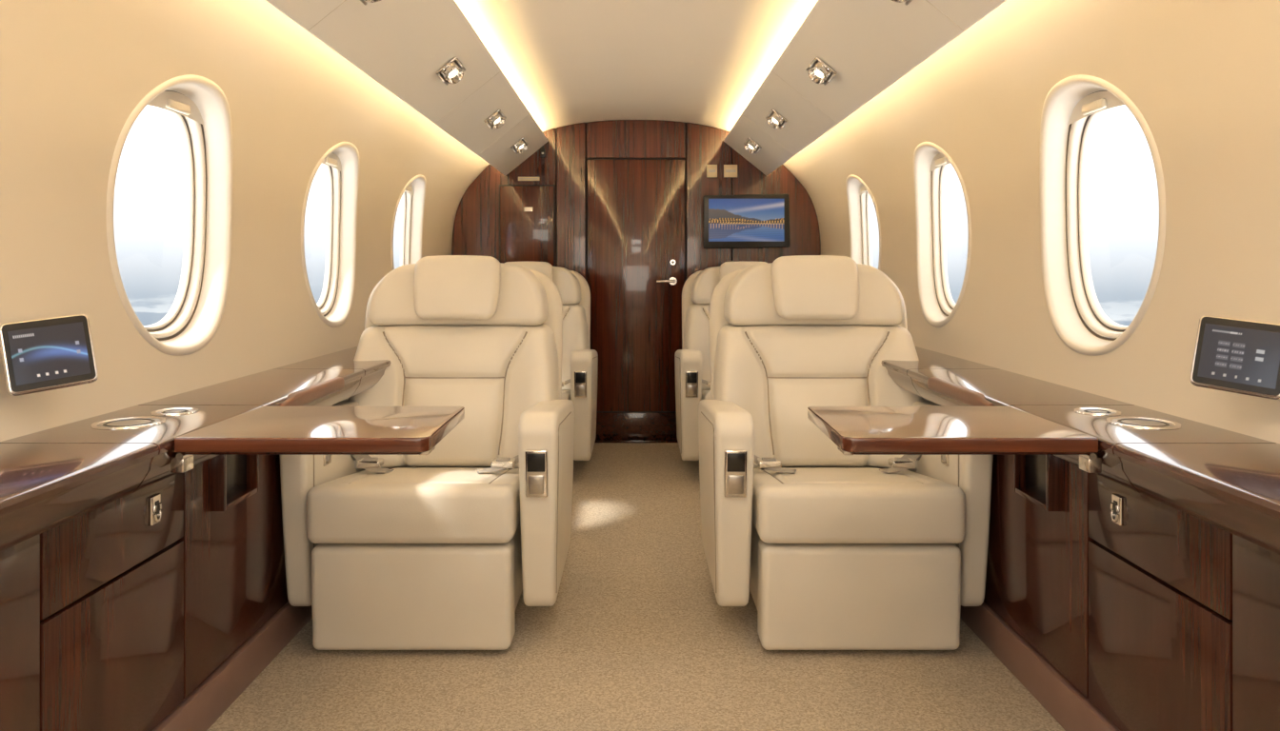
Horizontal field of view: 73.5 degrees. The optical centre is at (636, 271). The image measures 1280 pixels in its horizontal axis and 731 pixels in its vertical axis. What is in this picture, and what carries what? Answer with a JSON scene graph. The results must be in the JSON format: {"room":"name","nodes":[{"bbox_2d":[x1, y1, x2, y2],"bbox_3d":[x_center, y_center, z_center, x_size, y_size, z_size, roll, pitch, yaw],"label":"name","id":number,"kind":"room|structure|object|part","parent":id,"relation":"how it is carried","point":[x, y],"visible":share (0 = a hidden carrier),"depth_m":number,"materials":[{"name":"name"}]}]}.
{"room":"aircraft cabin","nodes":[
{"label":"aircraft cabin","id":0,"kind":"room"},
{"bbox_2d":[0,0,489,441],"bbox_3d":[-0.922,-0.160,1.665,0.224,0.900,6.330,0,0,0],"label":"wall","id":1,"kind":"structure","parent":0,"point":[72,72],"depth_m":1.81,"materials":[{"name":"beige plastic"}]},
{"bbox_2d":[0,314,98,396],"bbox_3d":[-0.967,0.134,1.403,0.068,0.126,0.134,0,0,41],"label":"control panel","id":2,"kind":"object","parent":1,"relation":"attached to","point":[38,355],"visible":1,"depth_m":1.38,"materials":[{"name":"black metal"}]},
{"bbox_2d":[106,74,233,356],"bbox_3d":[-1.021,-0.123,1.930,0.118,0.624,0.516,0,0,0],"label":"window frame","id":3,"kind":"structure","parent":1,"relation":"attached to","point":[211,102],"depth_m":2.07,"materials":[{"name":"plastic"}]},
{"bbox_2d":[148,91,205,338],"bbox_3d":[-1.062,-0.125,1.930,0.076,0.550,0.438,0,0,0],"label":"window","id":4,"kind":"structure","parent":3,"relation":"attached to","point":[194,120],"depth_m":2.09,"materials":[{"name":"plastic"}]},
{"bbox_2d":[143,104,194,329],"bbox_3d":[-1.088,-0.123,1.930,0.059,0.508,0.400,0,0,0],"label":"seal","id":5,"kind":"object","parent":4,"relation":"attached to","point":[177,118],"visible":0.5,"depth_m":2.10,"materials":[{"name":"plastic"}]},
{"bbox_2d":[146,115,195,332],"bbox_3d":[-1.080,-0.123,1.930,0.048,0.518,0.410,0,0,0],"label":"outer gasket","id":6,"kind":"object","parent":4,"relation":"attached to","point":[183,116],"visible":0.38,"depth_m":2.09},
{"bbox_2d":[148,91,204,127],"bbox_3d":[-1.039,-0.357,1.930,0.029,0.085,0.345,0,0,0],"label":"shade","id":7,"kind":"object","parent":4,"relation":"attached to","point":[194,119],"depth_m":1.95,"materials":[{"name":"plastic"}]},
{"bbox_2d":[165,98,190,115],"bbox_3d":[-1.031,-0.371,1.930,0.012,0.022,0.090,0,0,0],"label":"grip","id":8,"kind":"object","parent":4,"relation":"attached to","point":[171,104],"visible":1,"depth_m":1.92,"materials":[{"name":"beige plastic"}]},
{"bbox_2d":[155,90,206,340],"bbox_3d":[-1.057,-0.123,1.930,0.059,0.558,0.450,0,0,0],"label":"gasket","id":9,"kind":"object","parent":4,"relation":"attached to","point":[193,312],"visible":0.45,"depth_m":2.10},
{"bbox_2d":[300,141,359,327],"bbox_3d":[-1.021,-0.123,2.900,0.118,0.624,0.516,0,0,0],"label":"window frame","id":10,"kind":"structure","parent":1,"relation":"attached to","point":[348,153],"depth_m":3.07,"materials":[{"name":"plastic"}]},
{"bbox_2d":[320,152,341,315],"bbox_3d":[-1.062,-0.125,2.900,0.076,0.550,0.438,0,0,0],"label":"window","id":11,"kind":"structure","parent":10,"relation":"attached to","point":[336,170],"depth_m":3.08,"materials":[{"name":"plastic"}]},
{"bbox_2d":[316,163,332,308],"bbox_3d":[-1.088,-0.123,2.900,0.059,0.508,0.400,0,0,0],"label":"seal","id":12,"kind":"object","parent":11,"relation":"attached to","point":[329,176],"visible":0.43,"depth_m":3.07,"materials":[{"name":"plastic"}]},
{"bbox_2d":[319,165,333,309],"bbox_3d":[-1.080,-0.123,2.900,0.048,0.518,0.410,0,0,0],"label":"outer gasket","id":13,"kind":"object","parent":11,"relation":"attached to","point":[330,166],"visible":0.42,"depth_m":3.07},
{"bbox_2d":[325,157,337,166],"bbox_3d":[-1.031,-0.371,2.900,0.012,0.022,0.090,0,0,0],"label":"grip","id":14,"kind":"object","parent":11,"relation":"attached to","point":[330,161],"visible":0.91,"depth_m":2.89,"materials":[{"name":"beige plastic"}]},
{"bbox_2d":[321,152,341,171],"bbox_3d":[-1.039,-0.357,2.900,0.029,0.085,0.345,0,0,0],"label":"shade","id":15,"kind":"object","parent":11,"relation":"attached to","point":[334,169],"depth_m":2.96,"materials":[{"name":"plastic"}]},
{"bbox_2d":[323,152,340,316],"bbox_3d":[-1.057,-0.123,2.900,0.059,0.558,0.450,0,0,0],"label":"gasket","id":16,"kind":"object","parent":11,"relation":"attached to","point":[326,314],"visible":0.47,"depth_m":3.10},
{"bbox_2d":[390,174,426,270],"bbox_3d":[-1.021,-0.123,3.870,0.118,0.624,0.516,0,0,0],"label":"flange","id":17,"kind":"object","parent":1,"relation":"attached to","point":[418,183],"visible":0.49,"depth_m":4.06,"materials":[{"name":"plastic"}]},
{"bbox_2d":[404,183,413,265],"bbox_3d":[-1.062,-0.125,3.870,0.076,0.550,0.438,0,0,0],"label":"window","id":18,"kind":"structure","parent":17,"relation":"attached to","point":[410,195],"depth_m":4.07,"materials":[{"name":"plastic"}]},
{"bbox_2d":[400,192,405,266],"bbox_3d":[-1.088,-0.123,3.870,0.059,0.508,0.400,0,0,0],"label":"seal","id":19,"kind":"object","parent":18,"relation":"attached to","point":[403,215],"visible":0.31,"depth_m":4.06,"materials":[{"name":"plastic"}]},
{"bbox_2d":[404,183,413,196],"bbox_3d":[-1.039,-0.357,3.870,0.029,0.085,0.345,0,0,0],"label":"shade","id":20,"kind":"object","parent":18,"relation":"attached to","point":[408,193],"depth_m":3.96,"materials":[{"name":"plastic"}]},
{"bbox_2d":[206,442,1065,730],"bbox_3d":[0.000,0.970,1.690,1.960,0.040,6.380,0,0,0],"label":"floor","id":21,"kind":"structure","parent":0,"point":[635,636],"depth_m":2.03,"materials":[{"name":"carpet"}]},
{"bbox_2d":[0,346,390,730],"bbox_3d":[-0.865,0.602,1.646,0.267,0.676,6.280,0,0,0],"label":"base cabinet","id":22,"kind":"object","parent":21,"relation":"on","point":[127,581],"visible":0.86,"depth_m":1.51,"materials":[{"name":"brown wood"}]},
{"bbox_2d":[97,418,159,426],"bbox_3d":[-0.893,0.267,1.510,0.096,0.001,0.096,0,0,0],"label":"cup holder","id":23,"kind":"object","parent":22,"relation":"on","point":[113,422],"depth_m":1.51,"materials":[{"name":"metal"}]},
{"bbox_3d":[-0.893,0.442,1.590,0.008,0.054,0.030,0,0,0],"label":"drawer pull","id":24,"kind":"part","parent":22,"relation":"part of","materials":[{"name":"silver metal"}]},
{"bbox_2d":[156,409,192,413],"bbox_3d":[-0.877,0.267,1.630,0.062,0.001,0.062,0,0,0],"label":"cup holder","id":25,"kind":"object","parent":22,"relation":"on","point":[159,410],"depth_m":1.63,"materials":[{"name":"metal"}]},
{"bbox_2d":[152,601,312,730],"bbox_3d":[-0.895,0.902,1.648,0.020,0.093,6.276,0,0,0],"label":"baseboard","id":26,"kind":"structure","parent":22,"relation":"attached to","point":[200,710],"depth_m":1.90,"materials":[{"name":"brown wood"}]},
{"bbox_2d":[170,406,464,473],"bbox_3d":[-0.546,0.299,1.536,0.427,0.065,0.328,0,0,0],"label":"folding table","id":27,"kind":"object","parent":22,"relation":"attached to","point":[263,430],"visible":1,"depth_m":1.43,"materials":[{"name":"brown wood"}]},
{"bbox_3d":[-0.543,0.294,1.536,0.386,0.008,0.292,0,0,0],"label":"underside plate","id":28,"kind":"part","parent":27,"relation":"part of","materials":[{"name":"brown wood"}]},
{"bbox_2d":[279,255,574,650],"bbox_3d":[-0.541,0.450,2.463,0.694,1.000,0.786,0,0,0],"label":"seat","id":29,"kind":"object","parent":21,"relation":"on","point":[439,550],"visible":0.94,"depth_m":2.15,"materials":[{"name":"beige leather"}]},
{"bbox_2d":[306,467,519,543],"bbox_3d":[-0.554,0.597,2.325,0.506,0.140,0.510,0,0,0],"label":"seat cushion","id":30,"kind":"object","parent":29,"relation":"on","point":[345,505],"depth_m":2.08,"materials":[{"name":"beige leather"}]},
{"bbox_2d":[348,324,559,470],"bbox_3d":[-0.554,0.378,2.626,0.622,0.416,0.277,0,0,0],"label":"cushion","id":31,"kind":"object","parent":29,"relation":"on","point":[497,373],"depth_m":2.58,"materials":[{"name":"beige leather"}]},
{"bbox_2d":[413,255,500,319],"bbox_3d":[-0.554,0.049,2.648,0.264,0.199,0.102,0,0,0],"label":"headrest pillow","id":32,"kind":"object","parent":29,"relation":"on","point":[445,287],"depth_m":2.62,"materials":[{"name":"beige leather"}]},
{"bbox_2d":[368,262,547,325],"bbox_3d":[-0.554,0.070,2.715,0.544,0.198,0.193,0,0,0],"label":"cushion","id":33,"kind":"object","parent":29,"relation":"on","point":[504,294],"depth_m":2.63,"materials":[{"name":"beige leather"}]},
{"bbox_2d":[504,261,598,460],"bbox_3d":[-0.541,0.450,4.133,0.694,1.000,0.786,0,0,0],"label":"seat","id":34,"kind":"object","parent":21,"relation":"on","point":[579,362],"visible":0.22,"depth_m":4.21,"materials":[{"name":"beige leather"}]},
{"bbox_2d":[504,261,553,280],"bbox_3d":[-0.554,0.049,4.318,0.264,0.199,0.102,0,0,0],"label":"headrest pillow","id":35,"kind":"object","parent":34,"relation":"on","point":[545,268],"depth_m":4.31,"materials":[{"name":"beige leather"}]},
{"bbox_2d":[561,390,570,399],"bbox_3d":[-0.554,0.597,3.995,0.506,0.140,0.510,0,0,0],"label":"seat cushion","id":36,"kind":"object","parent":34,"relation":"on","point":[566,394],"depth_m":3.77,"materials":[{"name":"beige leather"}]},
{"bbox_2d":[552,266,580,304],"bbox_3d":[-0.554,0.070,4.385,0.544,0.198,0.193,0,0,0],"label":"cushion","id":37,"kind":"object","parent":34,"relation":"on","point":[568,283],"depth_m":4.32,"materials":[{"name":"beige leather"}]},
{"bbox_2d":[561,304,588,390],"bbox_3d":[-0.554,0.378,4.296,0.622,0.416,0.277,0,0,0],"label":"cushion","id":38,"kind":"object","parent":34,"relation":"on","point":[575,317],"depth_m":4.23,"materials":[{"name":"beige leather"}]},
{"bbox_2d":[674,261,767,460],"bbox_3d":[0.541,0.450,4.133,0.694,1.000,0.786,0,0,0],"label":"seat","id":39,"kind":"object","parent":21,"relation":"on","point":[691,363],"visible":0.2,"depth_m":4.21,"materials":[{"name":"beige leather"}]},
{"bbox_2d":[683,304,710,390],"bbox_3d":[0.554,0.378,4.296,0.622,0.416,0.277,0,0,0],"label":"cushion","id":40,"kind":"object","parent":39,"relation":"on","point":[696,317],"depth_m":4.23,"materials":[{"name":"beige leather"}]},
{"bbox_2d":[690,266,719,304],"bbox_3d":[0.554,0.070,4.385,0.544,0.198,0.193,0,0,0],"label":"cushion","id":41,"kind":"object","parent":39,"relation":"on","point":[703,283],"depth_m":4.32,"materials":[{"name":"beige leather"}]},
{"bbox_2d":[701,390,710,399],"bbox_3d":[0.554,0.597,3.995,0.506,0.140,0.510,0,0,0],"label":"seat cushion","id":42,"kind":"object","parent":39,"relation":"on","point":[706,394],"depth_m":3.77,"materials":[{"name":"beige leather"}]},
{"bbox_2d":[719,261,767,280],"bbox_3d":[0.554,0.049,4.318,0.264,0.199,0.102,0,0,0],"label":"headrest pillow","id":43,"kind":"object","parent":39,"relation":"on","point":[727,268],"depth_m":4.31,"materials":[{"name":"beige leather"}]},
{"bbox_2d":[698,255,993,650],"bbox_3d":[0.541,0.450,2.463,0.694,1.000,0.786,0,0,0],"label":"seat","id":44,"kind":"object","parent":21,"relation":"on","point":[832,550],"visible":0.94,"depth_m":2.14,"materials":[{"name":"beige leather"}]},
{"bbox_2d":[723,262,903,325],"bbox_3d":[0.554,0.070,2.715,0.544,0.198,0.193,0,0,0],"label":"cushion","id":45,"kind":"object","parent":44,"relation":"on","point":[763,294],"depth_m":2.63,"materials":[{"name":"beige leather"}]},
{"bbox_2d":[771,255,859,319],"bbox_3d":[0.554,0.049,2.648,0.264,0.199,0.102,0,0,0],"label":"headrest pillow","id":46,"kind":"object","parent":44,"relation":"on","point":[803,287],"depth_m":2.62,"materials":[{"name":"beige leather"}]},
{"bbox_2d":[713,324,923,470],"bbox_3d":[0.554,0.378,2.626,0.622,0.416,0.277,0,0,0],"label":"cushion","id":47,"kind":"object","parent":44,"relation":"on","point":[774,373],"depth_m":2.58,"materials":[{"name":"beige leather"}]},
{"bbox_2d":[751,467,965,543],"bbox_3d":[0.554,0.597,2.325,0.506,0.140,0.510,0,0,0],"label":"seat cushion","id":48,"kind":"object","parent":44,"relation":"on","point":[790,505],"depth_m":2.08,"materials":[{"name":"beige leather"}]},
{"bbox_2d":[880,346,1279,730],"bbox_3d":[0.865,0.602,1.646,0.267,0.676,6.280,0,0,0],"label":"base cabinet","id":49,"kind":"object","parent":21,"relation":"on","point":[1150,582],"visible":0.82,"depth_m":1.51,"materials":[{"name":"brown wood"}]},
{"bbox_2d":[807,406,1101,473],"bbox_3d":[0.546,0.299,1.536,0.427,0.065,0.328,0,0,0],"label":"folding table","id":50,"kind":"object","parent":49,"relation":"attached to","point":[856,430],"visible":1,"depth_m":1.43,"materials":[{"name":"brown wood"}]},
{"bbox_3d":[0.543,0.294,1.536,0.386,0.008,0.292,0,0,0],"label":"underside plate","id":51,"kind":"part","parent":50,"relation":"part of","materials":[{"name":"brown wood"}]},
{"bbox_2d":[960,601,1119,730],"bbox_3d":[0.895,0.902,1.648,0.020,0.093,6.276,0,0,0],"label":"baseboard","id":52,"kind":"structure","parent":49,"relation":"attached to","point":[1070,710],"depth_m":1.90,"materials":[{"name":"brown wood"}]},
{"bbox_2d":[1080,409,1116,413],"bbox_3d":[0.877,0.267,1.630,0.062,0.001,0.062,0,0,0],"label":"cup holder","id":53,"kind":"object","parent":49,"relation":"on","point":[1081,410],"depth_m":1.63,"materials":[{"name":"metal"}]},
{"bbox_3d":[0.893,0.442,1.590,0.008,0.054,0.030,0,0,0],"label":"drawer pull","id":54,"kind":"part","parent":49,"relation":"part of","materials":[{"name":"silver metal"}]},
{"bbox_2d":[1112,418,1175,426],"bbox_3d":[0.893,0.267,1.510,0.096,0.001,0.096,0,0,0],"label":"cup holder","id":55,"kind":"object","parent":49,"relation":"on","point":[1118,422],"depth_m":1.51,"materials":[{"name":"metal"}]},
{"bbox_2d":[454,0,818,131],"bbox_3d":[0.000,-0.730,1.665,1.620,0.240,6.330,0,0,0],"label":"ceiling","id":56,"kind":"structure","parent":0,"point":[569,62],"depth_m":3.23,"materials":[{"name":"beige paint"}]},
{"bbox_2d":[265,0,548,175],"bbox_3d":[-0.614,-0.636,1.645,0.249,0.204,6.280,0,0,0],"label":"panel","id":57,"kind":"object","parent":56,"relation":"attached to","point":[401,45],"visible":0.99,"depth_m":2.53,"materials":[{"name":"beige plastic"}]},
{"bbox_2d":[360,0,380,5],"bbox_3d":[-0.581,-0.628,1.880,0.083,0.076,0.092,0,0,0],"label":"light","id":58,"kind":"object","parent":57,"relation":"attached to","point":[364,2],"visible":1,"depth_m":1.88,"materials":[{"name":"silver metal"}]},
{"bbox_2d":[435,56,465,85],"bbox_3d":[-0.581,-0.628,2.700,0.083,0.076,0.092,0,0,0],"label":"light","id":59,"kind":"object","parent":57,"relation":"attached to","point":[451,72],"visible":0.99,"depth_m":2.67,"materials":[{"name":"silver metal"}]},
{"bbox_2d":[483,108,506,129],"bbox_3d":[-0.581,-0.628,3.550,0.083,0.076,0.092,0,0,0],"label":"light","id":60,"kind":"object","parent":57,"relation":"attached to","point":[496,120],"visible":1,"depth_m":3.52,"materials":[{"name":"silver metal"}]},
{"bbox_2d":[510,137,528,154],"bbox_3d":[-0.581,-0.628,4.290,0.083,0.076,0.092,0,0,0],"label":"light","id":61,"kind":"object","parent":57,"relation":"attached to","point":[521,146],"visible":1,"depth_m":4.26,"materials":[{"name":"silver metal"}]},
{"bbox_2d":[723,0,1006,175],"bbox_3d":[0.614,-0.636,1.645,0.249,0.204,6.280,0,0,0],"label":"panel","id":62,"kind":"object","parent":56,"relation":"attached to","point":[870,45],"visible":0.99,"depth_m":2.53,"materials":[{"name":"beige plastic"}]},
{"bbox_2d":[743,137,761,154],"bbox_3d":[0.581,-0.628,4.290,0.083,0.076,0.092,0,0,0],"label":"light","id":63,"kind":"object","parent":62,"relation":"attached to","point":[751,147],"visible":1,"depth_m":4.26,"materials":[{"name":"silver metal"}]},
{"bbox_2d":[765,108,788,129],"bbox_3d":[0.581,-0.628,3.550,0.083,0.076,0.092,0,0,0],"label":"light","id":64,"kind":"object","parent":62,"relation":"attached to","point":[775,120],"visible":1,"depth_m":3.52,"materials":[{"name":"silver metal"}]},
{"bbox_2d":[805,56,837,85],"bbox_3d":[0.581,-0.628,2.700,0.083,0.076,0.092,0,0,0],"label":"light","id":65,"kind":"object","parent":62,"relation":"attached to","point":[820,72],"visible":1,"depth_m":2.67,"materials":[{"name":"silver metal"}]},
{"bbox_2d":[891,0,912,5],"bbox_3d":[0.581,-0.628,1.880,0.083,0.076,0.092,0,0,0],"label":"light","id":66,"kind":"object","parent":62,"relation":"attached to","point":[908,2],"visible":1,"depth_m":1.88,"materials":[{"name":"silver metal"}]},
{"bbox_2d":[556,122,732,412],"bbox_3d":[0.000,0.050,4.826,2.069,1.800,0.028,0,0,0],"label":"wall","id":67,"kind":"structure","parent":0,"point":[587,159],"depth_m":4.81,"materials":[{"name":"brown wood"}]},
{"bbox_2d":[451,120,820,279],"bbox_3d":[0.000,0.051,4.801,2.065,1.798,0.021,0,0,0],"label":"panelling","id":68,"kind":"object","parent":67,"relation":"attached to","point":[475,231],"visible":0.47,"depth_m":4.79,"materials":[{"name":"brown wood"}]},
{"bbox_3d":[-0.741,0.074,4.803,0.582,1.752,0.017,0,0,0],"label":"panel","id":69,"kind":"part","parent":68,"relation":"part of","materials":[{"name":"brown wood"}]},
{"bbox_2d":[499,184,555,266],"bbox_3d":[-0.610,-0.243,4.792,0.316,0.482,0.006,0,0,0],"label":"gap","id":70,"kind":"object","parent":68,"relation":"attached to","point":[499,185],"visible":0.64,"depth_m":4.79,"materials":[{"name":"brown wood"}]},
{"bbox_2d":[500,185,553,266],"bbox_3d":[-0.610,-0.243,4.785,0.300,0.466,0.010,0,0,0],"label":"door","id":71,"kind":"structure","parent":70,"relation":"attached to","point":[525,236],"depth_m":4.78,"materials":[{"name":"brown wood"}]},
{"bbox_2d":[523,207,532,211],"bbox_3d":[-0.600,-0.345,4.777,0.048,0.026,0.008,0,0,0],"label":"latch","id":72,"kind":"object","parent":71,"relation":"attached to","point":[525,209],"visible":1,"depth_m":4.77,"materials":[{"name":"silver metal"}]},
{"bbox_2d":[518,177,539,180],"bbox_3d":[-0.600,-0.516,4.786,0.120,0.023,0.008,0,0,0],"label":"placard","id":73,"kind":"object","parent":68,"relation":"attached to","point":[519,178],"visible":1,"depth_m":4.78,"materials":[{"name":"metal"}]},
{"bbox_2d":[540,148,545,158],"bbox_3d":[-0.521,-0.660,4.786,0.032,0.050,0.008,0,0,0],"label":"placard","id":74,"kind":"object","parent":68,"relation":"attached to","point":[542,150],"visible":1,"depth_m":4.78,"materials":[{"name":"black plastic"}]},
{"bbox_3d":[-0.364,0.059,4.801,0.160,1.783,0.021,0,0,0],"label":"post panel","id":75,"kind":"part","parent":68,"relation":"part of","materials":[{"name":"brown wood"}]},
{"bbox_3d":[0.000,-0.742,4.803,0.556,0.212,0.015,0,0,0],"label":"transom panel","id":76,"kind":"part","parent":68,"relation":"part of","materials":[{"name":"brown wood"}]},
{"bbox_3d":[0.408,0.059,4.801,0.248,1.783,0.021,0,0,0],"label":"post panel","id":77,"kind":"part","parent":68,"relation":"part of","materials":[{"name":"brown wood"}]},
{"bbox_2d":[706,164,717,177],"bbox_3d":[0.423,-0.560,4.786,0.057,0.070,0.008,0,0,0],"label":"placard","id":78,"kind":"object","parent":68,"relation":"attached to","point":[711,170],"visible":1,"depth_m":4.78,"materials":[{"name":"metal"}]},
{"bbox_2d":[723,164,737,177],"bbox_3d":[0.527,-0.560,4.786,0.075,0.070,0.008,0,0,0],"label":"placard","id":79,"kind":"object","parent":68,"relation":"attached to","point":[730,170],"visible":1,"depth_m":4.78,"materials":[{"name":"metal"}]},
{"bbox_2d":[703,193,790,248],"bbox_3d":[0.610,-0.277,4.753,0.476,0.303,0.078,0,0,0],"label":"wall monitor","id":80,"kind":"object","parent":68,"relation":"attached to","point":[741,221],"visible":1,"depth_m":4.71,"materials":[{"name":"black plastic"}]},
{"bbox_3d":[0.785,0.088,4.803,0.494,1.724,0.017,0,0,0],"label":"panel","id":81,"kind":"part","parent":68,"relation":"part of","materials":[{"name":"brown wood"}]},
{"bbox_2d":[595,412,677,439],"bbox_3d":[0.000,0.869,4.803,0.548,0.154,0.015,0,0,0],"label":"kick plate","id":82,"kind":"object","parent":67,"relation":"attached to","point":[610,426],"visible":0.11,"depth_m":4.80,"materials":[{"name":"brown wood"}]},
{"bbox_2d":[594,440,678,442],"bbox_3d":[0.000,0.944,4.760,0.600,0.012,0.050,0,0,0],"label":"trim","id":83,"kind":"structure","parent":67,"relation":"attached to","point":[596,441],"depth_m":4.74,"materials":[{"name":"brown wood"}]},
{"bbox_2d":[587,160,684,411],"bbox_3d":[0.000,0.080,4.806,0.546,1.411,0.011,0,0,0],"label":"door leaf","id":84,"kind":"structure","parent":67,"relation":"in","point":[636,208],"depth_m":4.80,"materials":[{"name":"brown wood"}]},
{"bbox_2d":[668,277,677,285],"bbox_3d":[0.205,0.055,4.793,0.048,0.048,0.011,0,0,0],"label":"rose","id":85,"kind":"object","parent":84,"relation":"attached to","point":[670,278],"visible":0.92,"depth_m":4.79,"materials":[{"name":"silver metal"}]},
{"bbox_3d":[0.205,0.055,4.770,0.016,0.016,0.040,0,0,0],"label":"handle neck","id":86,"kind":"object","parent":85,"relation":"attached to","visible":0},
{"bbox_2d":[656,280,675,282],"bbox_3d":[0.164,0.056,4.750,0.104,0.018,0.021,0,0,3],"label":"lever","id":87,"kind":"object","parent":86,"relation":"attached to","point":[657,281],"visible":1,"depth_m":4.74,"materials":[{"name":"silver metal"}]},
{"bbox_2d":[782,0,1279,443],"bbox_3d":[0.922,-0.160,1.665,0.224,0.900,6.330,0,0,0],"label":"wall","id":88,"kind":"structure","parent":0,"point":[1203,75],"depth_m":1.79,"materials":[{"name":"beige plastic"}]},
{"bbox_2d":[845,174,881,270],"bbox_3d":[1.021,-0.123,3.870,0.118,0.624,0.516,0,0,0],"label":"flange","id":89,"kind":"object","parent":88,"relation":"attached to","point":[852,182],"visible":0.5,"depth_m":4.07,"materials":[{"name":"plastic"}]},
{"bbox_2d":[859,183,867,265],"bbox_3d":[1.062,-0.125,3.870,0.076,0.550,0.438,0,0,0],"label":"window","id":90,"kind":"structure","parent":89,"relation":"attached to","point":[862,195],"depth_m":4.07,"materials":[{"name":"plastic"}]},
{"bbox_2d":[859,183,867,196],"bbox_3d":[1.039,-0.357,3.870,0.029,0.085,0.345,0,0,0],"label":"shade","id":91,"kind":"object","parent":90,"relation":"attached to","point":[864,193],"depth_m":3.96,"materials":[{"name":"plastic"}]},
{"bbox_2d":[866,192,872,266],"bbox_3d":[1.088,-0.123,3.870,0.059,0.508,0.400,0,0,0],"label":"seal","id":92,"kind":"object","parent":90,"relation":"attached to","point":[869,218],"visible":0.34,"depth_m":4.06,"materials":[{"name":"plastic"}]},
{"bbox_2d":[913,141,971,327],"bbox_3d":[1.021,-0.123,2.900,0.118,0.624,0.516,0,0,0],"label":"window frame","id":93,"kind":"structure","parent":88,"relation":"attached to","point":[924,153],"depth_m":3.07,"materials":[{"name":"plastic"}]},
{"bbox_2d":[930,152,952,315],"bbox_3d":[1.062,-0.125,2.900,0.076,0.550,0.438,0,0,0],"label":"window","id":94,"kind":"structure","parent":93,"relation":"attached to","point":[946,309],"depth_m":3.08,"materials":[{"name":"plastic"}]},
{"bbox_2d":[931,152,948,316],"bbox_3d":[1.057,-0.123,2.900,0.059,0.558,0.450,0,0,0],"label":"gasket","id":95,"kind":"object","parent":94,"relation":"attached to","point":[946,314],"visible":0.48,"depth_m":3.10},
{"bbox_2d":[930,152,950,171],"bbox_3d":[1.039,-0.357,2.900,0.029,0.085,0.345,0,0,0],"label":"shade","id":96,"kind":"object","parent":94,"relation":"attached to","point":[932,168],"depth_m":2.96,"materials":[{"name":"plastic"}]},
{"bbox_2d":[935,157,946,166],"bbox_3d":[1.031,-0.371,2.900,0.012,0.022,0.090,0,0,0],"label":"grip","id":97,"kind":"object","parent":94,"relation":"attached to","point":[941,161],"visible":0.93,"depth_m":2.89,"materials":[{"name":"beige plastic"}]},
{"bbox_2d":[939,165,953,309],"bbox_3d":[1.080,-0.123,2.900,0.048,0.518,0.410,0,0,0],"label":"outer gasket","id":98,"kind":"object","parent":94,"relation":"attached to","point":[942,166],"visible":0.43,"depth_m":3.06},
{"bbox_2d":[939,163,956,308],"bbox_3d":[1.088,-0.123,2.900,0.059,0.508,0.400,0,0,0],"label":"seal","id":99,"kind":"object","parent":94,"relation":"attached to","point":[943,176],"visible":0.44,"depth_m":3.07,"materials":[{"name":"plastic"}]},
{"bbox_2d":[1039,74,1165,356],"bbox_3d":[1.021,-0.123,1.930,0.118,0.624,0.516,0,0,0],"label":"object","id":100,"kind":"structure","parent":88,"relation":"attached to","point":[1059,104],"depth_m":2.07,"materials":[{"name":"plastic"}]},
{"bbox_2d":[1066,91,1123,338],"bbox_3d":[1.062,-0.125,1.930,0.076,0.550,0.438,0,0,0],"label":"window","id":101,"kind":"structure","parent":100,"relation":"attached to","point":[1077,120],"depth_m":2.09,"materials":[{"name":"plastic"}]},
{"bbox_2d":[1064,90,1117,340],"bbox_3d":[1.057,-0.123,1.930,0.059,0.558,0.450,0,0,0],"label":"gasket","id":102,"kind":"object","parent":101,"relation":"attached to","point":[1070,127],"visible":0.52,"depth_m":2.10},
{"bbox_2d":[1081,98,1106,115],"bbox_3d":[1.031,-0.371,1.930,0.012,0.022,0.090,0,0,0],"label":"grip","id":103,"kind":"object","parent":101,"relation":"attached to","point":[1100,104],"visible":1,"depth_m":1.92,"materials":[{"name":"beige plastic"}]},
{"bbox_2d":[1067,91,1123,127],"bbox_3d":[1.039,-0.357,1.930,0.029,0.085,0.345,0,0,0],"label":"shade","id":104,"kind":"object","parent":101,"relation":"attached to","point":[1077,119],"depth_m":1.95,"materials":[{"name":"plastic"}]},
{"bbox_2d":[1077,115,1125,332],"bbox_3d":[1.080,-0.123,1.930,0.048,0.518,0.410,0,0,0],"label":"outer gasket","id":105,"kind":"object","parent":101,"relation":"attached to","point":[1089,116],"visible":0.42,"depth_m":2.08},
{"bbox_2d":[1078,104,1128,329],"bbox_3d":[1.088,-0.123,1.930,0.059,0.508,0.400,0,0,0],"label":"seal","id":106,"kind":"object","parent":101,"relation":"attached to","point":[1094,118],"visible":0.51,"depth_m":2.10,"materials":[{"name":"plastic"}]},
{"bbox_2d":[1190,315,1279,399],"bbox_3d":[0.967,0.134,1.363,0.068,0.126,0.134,0,0,-41],"label":"control panel","id":107,"kind":"object","parent":88,"relation":"attached to","point":[1240,356],"visible":1,"depth_m":1.35,"materials":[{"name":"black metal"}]}
]}

